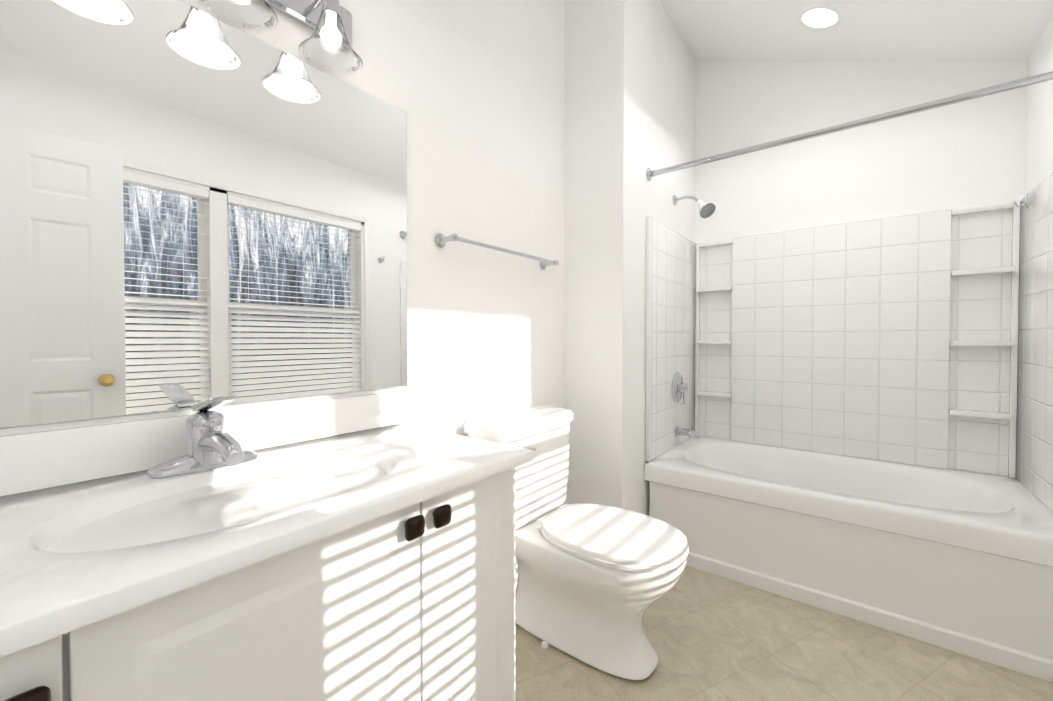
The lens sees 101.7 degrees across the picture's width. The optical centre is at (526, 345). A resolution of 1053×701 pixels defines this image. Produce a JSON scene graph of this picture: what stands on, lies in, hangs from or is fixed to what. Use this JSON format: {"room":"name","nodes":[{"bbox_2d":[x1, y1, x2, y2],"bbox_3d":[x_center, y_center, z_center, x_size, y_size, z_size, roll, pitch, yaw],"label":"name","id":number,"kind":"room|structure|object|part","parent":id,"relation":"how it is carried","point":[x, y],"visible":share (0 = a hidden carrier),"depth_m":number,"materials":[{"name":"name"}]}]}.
{"room":"bathroom","nodes":[
{"label":"bathroom","id":0,"kind":"room"},
{"bbox_2d":[0,0,564,567],"bbox_3d":[-0.826,-0.571,1.085,0.120,3.420,3.184,1,1,38],"label":"wall","id":1,"kind":"structure","parent":0,"point":[474,90],"depth_m":1.76,"materials":[{"name":"white paint"}]},
{"bbox_2d":[0,0,407,428],"bbox_3d":[-0.875,-0.326,0.922,0.006,0.958,1.480,1,1,38],"label":"mirror","id":2,"kind":"object","parent":1,"relation":"attached to","point":[197,206],"visible":1,"depth_m":1.00,"materials":[{"name":"silver mirror"}]},
{"bbox_2d":[198,0,362,75],"bbox_3d":[-0.818,-0.893,0.826,0.202,0.239,1.124,1,1,38],"label":"sconce","id":3,"kind":"object","parent":1,"relation":"attached to","point":[306,13],"depth_m":1.15,"materials":[{"name":"white glass"}]},
{"bbox_3d":[-0.801,-0.830,0.813,0.158,0.114,1.042,1,1,38],"label":"vanity light sconce shade","id":4,"kind":"part","parent":3,"relation":"part of","materials":[{"name":"glass"}]},
{"bbox_2d":[435,233,558,269],"bbox_3d":[-0.087,-0.400,1.858,0.090,0.052,0.715,1,1,38],"label":"towel rail","id":5,"kind":"object","parent":1,"relation":"attached to","point":[441,240],"visible":1,"depth_m":1.72,"materials":[{"name":"silver metal"}]},
{"bbox_2d":[515,567,517,588],"bbox_3d":[-0.117,1.082,1.904,0.013,0.089,1.058,1,1,38],"label":"baseboard","id":6,"kind":"structure","parent":1,"relation":"attached to","point":[516,573],"depth_m":1.98,"materials":[{"name":"white paint"}]},
{"bbox_2d":[564,0,695,515],"bbox_3d":[0.675,-0.595,2.724,0.461,3.420,1.246,1,1,38],"label":"wall","id":7,"kind":"structure","parent":0,"point":[630,71],"depth_m":2.22,"materials":[{"name":"white paint"}]},
{"bbox_2d":[673,195,715,217],"bbox_3d":[0.996,-0.837,2.557,0.245,0.175,0.106,1,1,38],"label":"shower head","id":8,"kind":"object","parent":7,"relation":"attached to","point":[706,209],"visible":1,"depth_m":2.51},
{"bbox_2d":[646,71,1052,180],"bbox_3d":[1.263,-0.920,1.861,1.522,0.068,0.068,1,1,38],"label":"rail","id":9,"kind":"object","parent":7,"relation":"attached to","point":[999,88],"visible":1,"depth_m":1.74,"materials":[{"name":"silver metal"}]},
{"bbox_2d":[515,566,1052,700],"bbox_3d":[0.340,1.181,0.990,2.105,0.080,4.430,1,1,38],"label":"floor","id":10,"kind":"structure","parent":0,"point":[711,637],"depth_m":1.53,"materials":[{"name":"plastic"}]},
{"bbox_2d":[0,391,532,700],"bbox_3d":[-0.662,0.656,0.734,0.590,0.974,1.465,1,1,38],"label":"bathroom vanity","id":11,"kind":"object","parent":10,"relation":"on","point":[290,563],"depth_m":0.78,"materials":[{"name":"white paint"}]},
{"bbox_2d":[147,396,257,478],"bbox_3d":[-0.667,0.191,0.925,0.226,0.170,0.203,1,1,38],"label":"faucet","id":12,"kind":"object","parent":11,"relation":"on","point":[211,444],"visible":1,"depth_m":0.93,"materials":[{"name":"silver metal"}]},
{"bbox_3d":[-0.449,0.371,0.552,0.035,0.065,0.915,1,1,38],"label":"bathroom vanity knob handles","id":13,"kind":"part","parent":11,"relation":"part of","materials":[{"name":"black metal"}]},
{"bbox_2d":[464,406,688,679],"bbox_3d":[0.205,0.713,1.660,0.808,0.834,0.524,1,1,38],"label":"toilet","id":14,"kind":"object","parent":10,"relation":"on","point":[595,582],"visible":0.96,"depth_m":1.55,"materials":[{"name":"white ceramic"}]},
{"bbox_2d":[644,436,1052,682],"bbox_3d":[1.499,0.877,2.189,1.518,0.489,0.859,1,1,38],"label":"bathtub","id":15,"kind":"object","parent":10,"relation":"on","point":[959,561],"visible":0.98,"depth_m":1.81,"materials":[{"name":"white ceramic"}]},
{"bbox_2d":[659,0,1052,60],"bbox_3d":[0.340,-1.747,0.947,2.105,0.932,4.430,1,1,38],"label":"ceiling","id":16,"kind":"structure","parent":0,"point":[876,30],"depth_m":2.17,"materials":[{"name":"white paint"}]},
{"bbox_2d":[798,5,841,29],"bbox_3d":[1.482,-1.655,2.169,0.188,0.079,0.200,1,1,38],"label":"recessed light","id":17,"kind":"object","parent":16,"relation":"in","point":[820,17],"visible":1,"depth_m":2.16,"materials":[{"name":"white paint"}]},
{"bbox_2d":[695,61,1026,478],"bbox_3d":[1.850,-0.592,2.518,1.644,3.420,0.120,1,1,38],"label":"wall","id":18,"kind":"structure","parent":0,"point":[969,153],"depth_m":2.44,"materials":[{"name":"white paint"}]},
{"bbox_2d":[645,172,1052,511],"bbox_3d":[1.504,-0.030,2.181,1.522,1.323,0.849,1,1,38],"label":"panels","id":19,"kind":"object","parent":18,"relation":"attached to","point":[923,339],"visible":0.94,"depth_m":2.33,"materials":[{"name":"tile"}]},
{"bbox_2d":[672,372,688,403],"bbox_3d":[0.959,0.262,2.632,0.070,0.190,0.190,1,1,38],"label":"shower valve","id":20,"kind":"object","parent":19,"relation":"attached to","point":[679,387],"visible":1,"depth_m":2.61,"materials":[{"name":"silver metal"}]},
{"bbox_2d":[675,426,698,438],"bbox_3d":[0.983,0.532,2.617,0.132,0.060,0.060,1,1,38],"label":"tub spout","id":21,"kind":"object","parent":19,"relation":"attached to","point":[686,432],"visible":1,"depth_m":2.60,"materials":[{"name":"silver metal"}]},
{"bbox_2d":[1014,193,1028,207],"bbox_3d":[2.232,-0.648,1.938,0.044,0.060,0.024,1,1,38],"label":"hook","id":22,"kind":"object","parent":19,"relation":"attached to","point":[1025,204],"visible":1,"depth_m":1.93,"materials":[{"name":"silver metal"}]},
{"bbox_2d":[1025,18,1052,195],"bbox_3d":[2.049,-0.578,1.535,0.120,3.420,1.183,1,1,38],"label":"wall","id":23,"kind":"structure","parent":0,"point":[1039,139],"depth_m":1.87,"materials":[{"name":"white paint"}]}
]}

